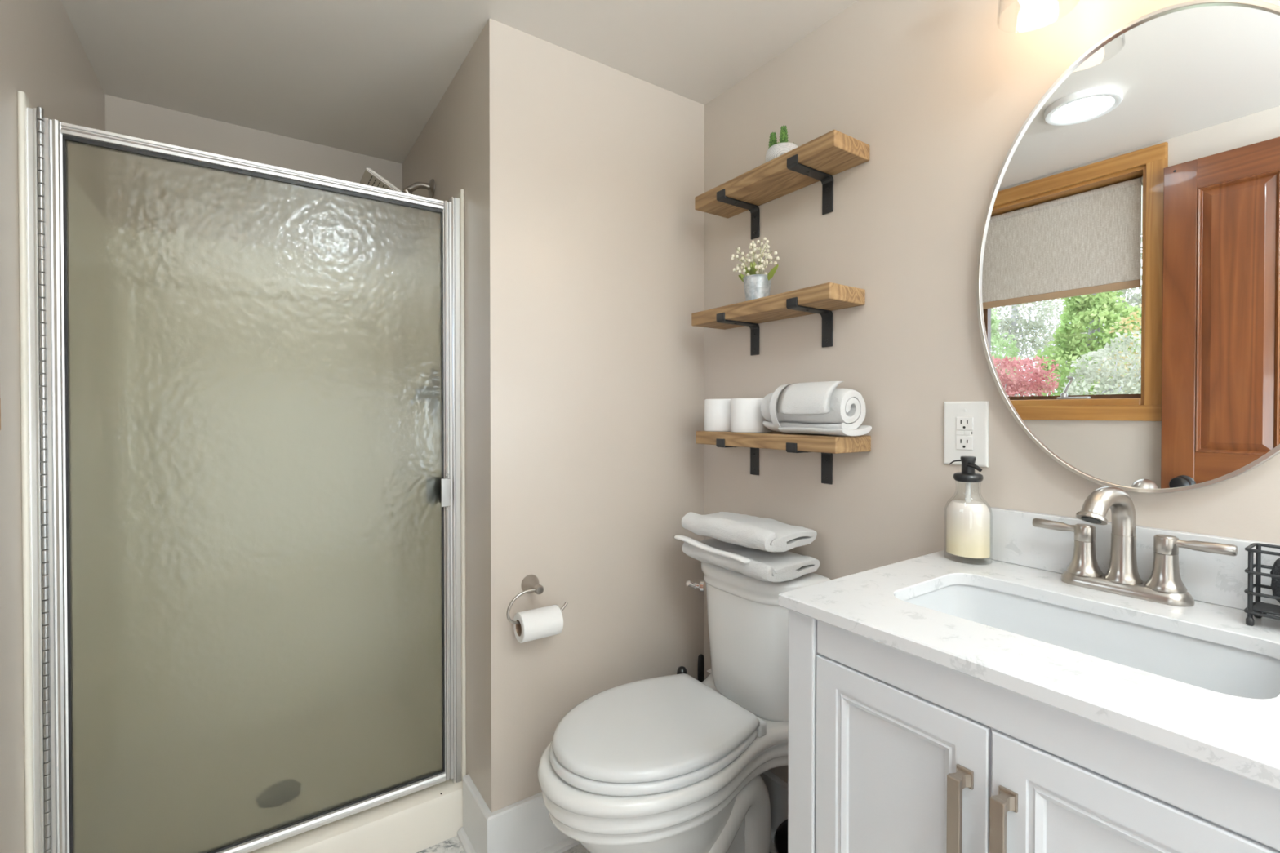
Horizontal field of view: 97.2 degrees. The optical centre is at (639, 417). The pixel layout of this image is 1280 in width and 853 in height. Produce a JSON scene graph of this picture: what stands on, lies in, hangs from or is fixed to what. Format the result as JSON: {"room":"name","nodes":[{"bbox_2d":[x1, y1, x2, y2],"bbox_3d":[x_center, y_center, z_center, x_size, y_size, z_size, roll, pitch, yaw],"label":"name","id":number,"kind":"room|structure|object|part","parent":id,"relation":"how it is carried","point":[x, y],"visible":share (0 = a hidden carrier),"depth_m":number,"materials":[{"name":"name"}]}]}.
{"room":"bathroom","nodes":[
{"label":"bathroom","id":0,"kind":"room"},
{"bbox_2d":[0,0,106,852],"bbox_3d":[-0.653,0.095,0.168,0.130,2.186,3.813,0,1,-34],"label":"wall","id":1,"kind":"structure","parent":0,"point":[42,55],"depth_m":1.09,"materials":[{"name":"paint"}]},
{"bbox_2d":[0,398,0,430],"bbox_3d":[-0.939,-0.481,0.599,0.142,1.017,0.823,0,1,-34],"label":"window","id":2,"kind":"structure","parent":1,"relation":"in","point":[0,398],"depth_m":0.98,"materials":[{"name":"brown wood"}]},
{"bbox_2d":[105,94,402,265],"bbox_3d":[-1.063,0.074,2.281,1.841,2.186,0.137,0,1,-34],"label":"wall","id":3,"kind":"structure","parent":0,"point":[144,193],"depth_m":1.97,"materials":[{"name":"paint"}]},
{"bbox_2d":[61,0,857,164],"bbox_3d":[-0.365,-1.050,0.346,3.200,0.100,4.200,0,1,-34],"label":"ceiling","id":4,"kind":"structure","parent":0,"point":[366,77],"depth_m":1.53,"materials":[{"name":"paint"}]},
{"bbox_2d":[402,17,704,812],"bbox_3d":[-0.323,0.076,2.090,0.834,2.186,1.013,0,1,-34],"label":"wall","id":5,"kind":"structure","parent":0,"point":[580,177],"depth_m":1.58,"materials":[{"name":"paint"}]},
{"bbox_2d":[359,167,435,215],"bbox_3d":[-0.780,-0.737,1.822,0.213,0.116,0.150,0,1,-34],"label":"showerhead","id":6,"kind":"object","parent":5,"relation":"attached to","point":[370,177],"visible":0.59,"depth_m":1.79,"materials":[{"name":"silver metal"}]},
{"bbox_3d":[-0.812,-0.719,1.800,0.134,0.080,0.150,0,1,-34],"label":"spray plate","id":7,"kind":"part","parent":6,"relation":"part of","materials":[{"name":"silver metal"}]},
{"bbox_3d":[-0.733,-0.753,1.854,0.088,0.052,0.020,0,1,-34],"label":"arm","id":8,"kind":"part","parent":6,"relation":"part of","materials":[{"name":"silver metal"}]},
{"bbox_2d":[457,774,580,852],"bbox_3d":[-0.149,1.092,1.698,0.732,0.163,0.219,0,1,-34],"label":"baseboard","id":9,"kind":"structure","parent":5,"relation":"attached to","point":[526,825],"depth_m":1.49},
{"bbox_2d":[506,574,568,624],"bbox_3d":[-0.276,0.470,1.472,0.170,0.106,0.066,0,1,-34],"label":"paper holder","id":10,"kind":"object","parent":5,"relation":"attached to","point":[530,584],"visible":0.77,"depth_m":1.46,"materials":[{"name":"silver metal"}]},
{"bbox_3d":[-0.279,0.442,1.480,0.050,0.050,0.050,0,1,-34],"label":"mounting post","id":11,"kind":"part","parent":10,"relation":"part of","materials":[{"name":"silver metal"}]},
{"bbox_2d":[513,604,563,643],"bbox_3d":[-0.262,0.530,1.452,0.108,0.074,0.074,0,1,-34],"label":"toilet paper roll","id":12,"kind":"object","parent":10,"relation":"hanging from","point":[546,621],"visible":0.97,"depth_m":1.43,"materials":[{"name":"white paper"}]},
{"bbox_3d":[-0.261,0.443,1.453,0.024,0.024,0.019,0,1,-34],"label":"knob","id":13,"kind":"part","parent":10,"relation":"part of","materials":[{"name":"silver metal"}]},
{"bbox_2d":[417,835,775,852],"bbox_3d":[-0.365,1.236,0.368,3.200,0.100,4.200,0,1,-34],"label":"floor","id":14,"kind":"structure","parent":0,"point":[452,845],"depth_m":1.54,"materials":[{"name":"tile"}]},
{"bbox_2d":[79,690,462,852],"bbox_3d":[-1.077,1.108,1.688,0.872,0.130,0.807,0,1,-34],"label":"shower pan","id":15,"kind":"object","parent":14,"relation":"on","point":[196,797],"visible":0.81,"depth_m":1.67,"materials":[{"name":"white"}]},
{"bbox_2d":[17,90,466,852],"bbox_3d":[-1.086,0.226,1.692,0.878,1.748,0.806,0,1,-34],"label":"shower surround","id":16,"kind":"object","parent":15,"relation":"on","point":[256,536],"visible":0.77,"depth_m":1.92,"materials":[{"name":"white"}]},
{"bbox_3d":[-1.439,0.228,1.442,0.009,1.748,0.778,0,1,-34],"label":"panel","id":17,"kind":"part","parent":16,"relation":"part of","materials":[{"name":"white"}]},
{"bbox_3d":[-1.303,0.244,2.010,0.874,1.701,0.036,0,1,-34],"label":"panel","id":18,"kind":"part","parent":16,"relation":"part of","materials":[{"name":"white"}]},
{"bbox_2d":[408,368,436,419],"bbox_3d":[-0.711,-0.078,1.844,0.060,0.170,0.117,0,1,-34],"label":"shower valve","id":19,"kind":"object","parent":16,"relation":"attached to","point":[428,393],"visible":1,"depth_m":1.82,"materials":[{"name":"silver metal"}]},
{"bbox_3d":[-0.738,-0.065,1.847,0.020,0.045,0.082,-1,1,-45],"label":"lever","id":20,"kind":"part","parent":19,"relation":"part of","materials":[{"name":"silver metal"}]},
{"bbox_3d":[-0.725,0.223,1.931,0.009,1.748,0.778,0,1,-34],"label":"panel","id":21,"kind":"part","parent":16,"relation":"part of","materials":[{"name":"white"}]},
{"bbox_2d":[26,106,462,852],"bbox_3d":[-0.870,0.211,1.371,0.864,1.669,0.062,0,1,-34],"label":"shower door frame","id":22,"kind":"structure","parent":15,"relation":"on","point":[47,140],"depth_m":1.16,"materials":[{"name":"silver metal"}]},
{"bbox_3d":[-0.871,-0.593,1.373,0.762,0.025,0.029,0,1,-34],"label":"rail","id":23,"kind":"part","parent":22,"relation":"part of","materials":[{"name":"silver metal"}]},
{"bbox_3d":[-0.870,1.017,1.389,0.762,0.022,0.030,0,1,-34],"label":"rail","id":24,"kind":"part","parent":22,"relation":"part of","materials":[{"name":"silver metal"}]},
{"bbox_3d":[-0.582,0.204,1.595,0.042,0.071,0.018,0,1,-34],"label":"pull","id":25,"kind":"part","parent":22,"relation":"part of","materials":[{"name":"silver metal"}]},
{"bbox_3d":[-0.544,0.207,1.571,0.026,0.078,0.024,0,1,-34],"label":"pull handle","id":26,"kind":"part","parent":22,"relation":"part of","materials":[{"name":"silver metal"}]},
{"bbox_2d":[256,779,302,806],"bbox_3d":[-1.053,1.094,1.647,0.112,0.006,0.112,0,1,-34],"label":"shower drain","id":27,"kind":"object","parent":15,"relation":"in","point":[279,793],"visible":1,"depth_m":1.64,"materials":[{"name":"grey metal"}]},
{"bbox_2d":[676,666,687,674],"bbox_3d":[0.127,0.962,1.702,0.092,0.423,0.092,0,1,-34],"label":"plunger","id":28,"kind":"object","parent":14,"relation":"on","point":[682,669],"visible":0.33,"depth_m":1.69,"materials":[{"name":"black rubber"}]},
{"bbox_2d":[537,561,831,852],"bbox_3d":[0.080,0.790,1.396,0.692,0.772,0.428,0,1,-34],"label":"toilet","id":29,"kind":"object","parent":14,"relation":"on","point":[675,763],"visible":0.94,"depth_m":1.32,"materials":[{"name":"white ceramic"}]},
{"bbox_3d":[0.014,0.761,1.350,0.473,0.023,0.388,0,1,-34],"label":"seat","id":30,"kind":"part","parent":29,"relation":"part of","materials":[{"name":"white plastic"}]},
{"bbox_3d":[0.019,0.733,1.353,0.472,0.030,0.380,0,1,-34],"label":"seat lid","id":31,"kind":"part","parent":29,"relation":"part of","materials":[{"name":"white plastic"}]},
{"bbox_3d":[0.170,0.491,1.647,0.035,0.034,0.034,0,1,17],"label":"flush lever","id":32,"kind":"part","parent":29,"relation":"part of","materials":[{"name":"silver metal"}]},
{"bbox_2d":[674,534,819,582],"bbox_3d":[0.275,0.366,1.510,0.208,0.067,0.349,0,1,-34],"label":"folded towel","id":33,"kind":"object","parent":29,"relation":"on","point":[757,564],"visible":0.91,"depth_m":1.42,"materials":[{"name":"white fabric"}]},
{"bbox_2d":[681,511,817,552],"bbox_3d":[0.282,0.295,1.505,0.196,0.066,0.321,0,1,-34],"label":"folded towel","id":34,"kind":"object","parent":33,"relation":"on","point":[768,535],"visible":1,"depth_m":1.42,"materials":[{"name":"white fabric"}]},
{"bbox_3d":[0.301,0.623,1.545,0.148,0.320,0.396,0,1,-34],"label":"tank","id":35,"kind":"part","parent":29,"relation":"part of","materials":[{"name":"white ceramic"}]},
{"bbox_3d":[0.298,0.436,1.541,0.165,0.066,0.428,0,1,-34],"label":"tank lid","id":36,"kind":"part","parent":29,"relation":"part of","materials":[{"name":"white ceramic"}]},
{"bbox_2d":[697,653,704,682],"bbox_3d":[0.190,0.958,1.769,0.084,0.430,0.084,0,1,-34],"label":"toilet brush","id":37,"kind":"object","parent":14,"relation":"on","point":[700,658],"visible":0.21,"depth_m":1.76,"materials":[{"name":"black plastic"}]},
{"bbox_2d":[773,818,787,852],"bbox_3d":[0.404,1.063,1.244,0.212,0.230,0.212,0,1,-34],"label":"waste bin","id":38,"kind":"object","parent":14,"relation":"on","point":[780,837],"visible":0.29,"depth_m":1.31,"materials":[{"name":"black plastic"}]},
{"bbox_2d":[787,609,1279,852],"bbox_3d":[0.605,0.743,0.789,0.537,0.878,0.604,0,1,-34],"label":"vanity cabinet","id":39,"kind":"object","parent":14,"relation":"on","point":[891,750],"visible":0.85,"depth_m":0.67,"materials":[{"name":"paint"}]},
{"bbox_3d":[0.269,0.742,0.895,0.046,0.878,0.050,0,1,-34],"label":"corner post","id":40,"kind":"part","parent":39,"relation":"part of","materials":[{"name":"paint"}]},
{"bbox_3d":[0.344,0.701,0.765,0.020,0.678,0.243,0,1,-34],"label":"door","id":41,"kind":"part","parent":39,"relation":"part of","materials":[{"name":"paint"}]},
{"bbox_3d":[0.378,0.495,0.669,0.030,0.151,0.019,0,1,-34],"label":"handle","id":42,"kind":"part","parent":39,"relation":"part of","materials":[{"name":"silver metal"}]},
{"bbox_3d":[0.405,0.495,0.630,0.030,0.151,0.019,0,1,-34],"label":"handle","id":43,"kind":"part","parent":39,"relation":"part of","materials":[{"name":"silver metal"}]},
{"bbox_2d":[777,506,1279,790],"bbox_3d":[0.613,0.241,0.789,0.520,0.122,0.629,0,1,-34],"label":"countertop","id":44,"kind":"structure","parent":39,"relation":"on","point":[1235,735],"depth_m":0.77,"materials":[{"name":"stone"}]},
{"bbox_2d":[943,455,992,564],"bbox_3d":[0.641,0.177,1.102,0.072,0.204,0.084,0,1,-34],"label":"soap dispenser","id":45,"kind":"object","parent":44,"relation":"on","point":[967,522],"visible":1,"depth_m":1.08,"materials":[{"name":"clear glass"}]},
{"bbox_2d":[904,584,1279,699],"bbox_3d":[0.602,0.371,0.794,0.278,0.137,0.448,0,1,-34],"label":"sink basin","id":46,"kind":"object","parent":44,"relation":"in","point":[1202,664],"visible":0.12,"depth_m":0.84,"materials":[{"name":"white ceramic"}]},
{"bbox_2d":[1032,486,1237,607],"bbox_3d":[0.781,0.194,0.911,0.196,0.173,0.182,0,1,13],"label":"faucet","id":47,"kind":"object","parent":44,"relation":"on","point":[1165,585],"visible":1,"depth_m":0.89,"materials":[{"name":"silver metal"}]},
{"bbox_3d":[0.727,0.189,0.990,0.016,0.017,0.064,0,1,-34],"label":"lever","id":48,"kind":"part","parent":47,"relation":"part of","materials":[{"name":"silver metal"}]},
{"bbox_3d":[0.732,0.150,0.885,0.141,0.084,0.038,0,1,-31],"label":"spout","id":49,"kind":"part","parent":47,"relation":"part of","materials":[{"name":"silver metal"}]},
{"bbox_3d":[0.781,0.272,0.912,0.055,0.018,0.167,0,1,-34],"label":"plate","id":50,"kind":"part","parent":47,"relation":"part of","materials":[{"name":"silver metal"}]},
{"bbox_3d":[0.835,0.190,0.832,0.016,0.017,0.064,0,1,-34],"label":"lever","id":51,"kind":"part","parent":47,"relation":"part of","materials":[{"name":"silver metal"}]},
{"bbox_2d":[1244,542,1279,626],"bbox_3d":[0.885,0.230,0.730,0.063,0.105,0.136,0,1,-34],"label":"wire caddy","id":52,"kind":"object","parent":44,"relation":"on","point":[1260,609],"visible":1,"depth_m":0.77,"materials":[{"name":"black metal"}]},
{"bbox_3d":[0.829,0.228,0.766,0.005,0.096,0.005,0,1,-34],"label":"post","id":53,"kind":"part","parent":52,"relation":"part of","materials":[{"name":"black metal"}]},
{"bbox_3d":[0.871,0.228,0.795,0.005,0.096,0.005,0,1,-34],"label":"post","id":54,"kind":"part","parent":52,"relation":"part of","materials":[{"name":"black metal"}]},
{"bbox_3d":[0.885,0.264,0.730,0.063,0.005,0.136,0,1,-34],"label":"frame","id":55,"kind":"part","parent":52,"relation":"part of","materials":[{"name":"black metal"}]},
{"bbox_2d":[1253,601,1279,616],"bbox_3d":[0.885,0.261,0.730,0.050,0.003,0.123,0,1,-34],"label":"tray","id":56,"kind":"object","parent":52,"relation":"on","point":[1260,609],"depth_m":0.76,"materials":[{"name":"black metal"}]},
{"bbox_2d":[1270,558,1279,603],"bbox_3d":[0.878,0.219,0.739,0.037,0.078,0.070,0,1,-34],"label":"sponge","id":57,"kind":"object","parent":52,"relation":"in","point":[1275,583],"visible":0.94,"depth_m":0.76,"materials":[{"name":"grey"}]},
{"bbox_3d":[0.486,0.703,0.558,0.020,0.678,0.251,0,1,-34],"label":"door","id":58,"kind":"part","parent":39,"relation":"part of","materials":[{"name":"paint"}]},
{"bbox_2d":[703,0,1279,783],"bbox_3d":[1.049,0.090,0.719,0.120,2.186,2.800,0,1,-34],"label":"wall","id":59,"kind":"structure","parent":0,"point":[940,92],"depth_m":1.29,"materials":[{"name":"paint"}]},
{"bbox_2d":[760,769,787,842],"bbox_3d":[0.425,1.094,1.505,0.033,0.163,0.745,0,1,-34],"label":"baseboard","id":60,"kind":"structure","parent":59,"relation":"attached to","point":[777,788],"depth_m":1.57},
{"bbox_2d":[691,282,865,355],"bbox_3d":[0.344,-0.246,1.514,0.139,0.128,0.490,0,1,-34],"label":"shelf","id":61,"kind":"object","parent":59,"relation":"attached to","point":[821,299],"visible":1,"depth_m":1.44,"materials":[{"name":"brown wood"}]},
{"bbox_2d":[730,237,779,301],"bbox_3d":[0.321,-0.402,1.531,0.089,0.185,0.177,0,1,-34],"label":"potted plant","id":62,"kind":"object","parent":61,"relation":"on","point":[757,285],"visible":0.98,"depth_m":1.52,"materials":[{"name":"white plant"}]},
{"bbox_2d":[694,129,869,239],"bbox_3d":[0.352,-0.585,1.500,0.139,0.128,0.486,0,1,-34],"label":"shelf","id":63,"kind":"object","parent":59,"relation":"attached to","point":[833,153],"visible":1,"depth_m":1.43,"materials":[{"name":"brown wood"}]},
{"bbox_2d":[764,124,797,162],"bbox_3d":[0.370,-0.697,1.462,0.089,0.095,0.089,0,1,-34],"label":"succulent pot","id":64,"kind":"object","parent":63,"relation":"on","point":[775,150],"visible":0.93,"depth_m":1.43,"materials":[{"name":"ceramic"}]},
{"bbox_3d":[0.370,-0.673,1.462,0.089,0.048,0.089,0,1,-34],"label":"pot","id":65,"kind":"part","parent":64,"relation":"part of","materials":[{"name":"ceramic"}]},
{"bbox_2d":[696,431,871,484],"bbox_3d":[0.355,0.105,1.502,0.139,0.128,0.486,0,1,-34],"label":"shelf","id":66,"kind":"object","parent":59,"relation":"attached to","point":[827,445],"visible":0.99,"depth_m":1.42,"materials":[{"name":"brown wood"}]},
{"bbox_2d":[704,399,730,431],"bbox_3d":[0.244,-0.008,1.652,0.110,0.093,0.109,0,1,-34],"label":"toilet paper roll","id":67,"kind":"object","parent":66,"relation":"on","point":[717,411],"visible":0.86,"depth_m":1.60,"materials":[{"name":"white paper"}]},
{"bbox_2d":[730,398,770,432],"bbox_3d":[0.306,-0.007,1.561,0.109,0.093,0.109,0,1,-34],"label":"toilet paper roll","id":68,"kind":"object","parent":66,"relation":"on","point":[746,416],"visible":0.94,"depth_m":1.51,"materials":[{"name":"white paper"}]},
{"bbox_2d":[760,381,871,435],"bbox_3d":[0.419,-0.023,1.387,0.128,0.128,0.253,0,1,-34],"label":"rolled towel","id":69,"kind":"object","parent":66,"relation":"on","point":[819,408],"visible":1,"depth_m":1.32,"materials":[{"name":"white fabric"}]},
{"bbox_2d":[943,400,989,466],"bbox_3d":[0.668,0.033,1.159,0.009,0.132,0.087,0,1,-34],"label":"wall outlet","id":70,"kind":"object","parent":59,"relation":"attached to","point":[966,424],"visible":0.9,"depth_m":1.16,"materials":[{"name":"white plastic"}]},
{"bbox_2d":[955,417,973,450],"bbox_3d":[0.666,0.033,1.158,0.003,0.067,0.034,0,1,-34],"label":"receptacle","id":71,"kind":"object","parent":70,"relation":"attached to","point":[964,425],"depth_m":1.16,"materials":[{"name":"white plastic"}]},
{"bbox_2d":[996,0,1050,23],"bbox_3d":[0.756,-0.787,0.869,0.183,0.213,0.400,0,1,-34],"label":"vanity light","id":72,"kind":"object","parent":59,"relation":"attached to","point":[1030,5],"visible":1,"depth_m":0.94,"materials":[{"name":"white glass"}]},
{"bbox_3d":[0.665,-0.746,0.943,0.115,0.130,0.115,0,1,-34],"label":"lamp shade","id":73,"kind":"part","parent":72,"relation":"part of","materials":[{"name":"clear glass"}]},
{"bbox_3d":[0.665,-0.746,0.943,0.055,0.117,0.055,0,1,-34],"label":"bulb","id":74,"kind":"part","parent":72,"relation":"part of","materials":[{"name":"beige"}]},
{"bbox_2d":[976,0,1279,493],"bbox_3d":[0.820,-0.263,0.918,0.027,0.769,0.506,0,1,-34],"label":"oval mirror","id":75,"kind":"object","parent":59,"relation":"attached to","point":[1128,265],"visible":0.99,"depth_m":0.91,"materials":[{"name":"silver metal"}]},
{"bbox_2d":[986,506,1279,616],"bbox_3d":[0.833,0.230,0.913,0.018,0.101,0.587,0,1,-34],"label":"backsplash","id":76,"kind":"structure","parent":59,"relation":"attached to","point":[1220,580],"depth_m":0.92,"materials":[{"name":"stone"}]}
]}

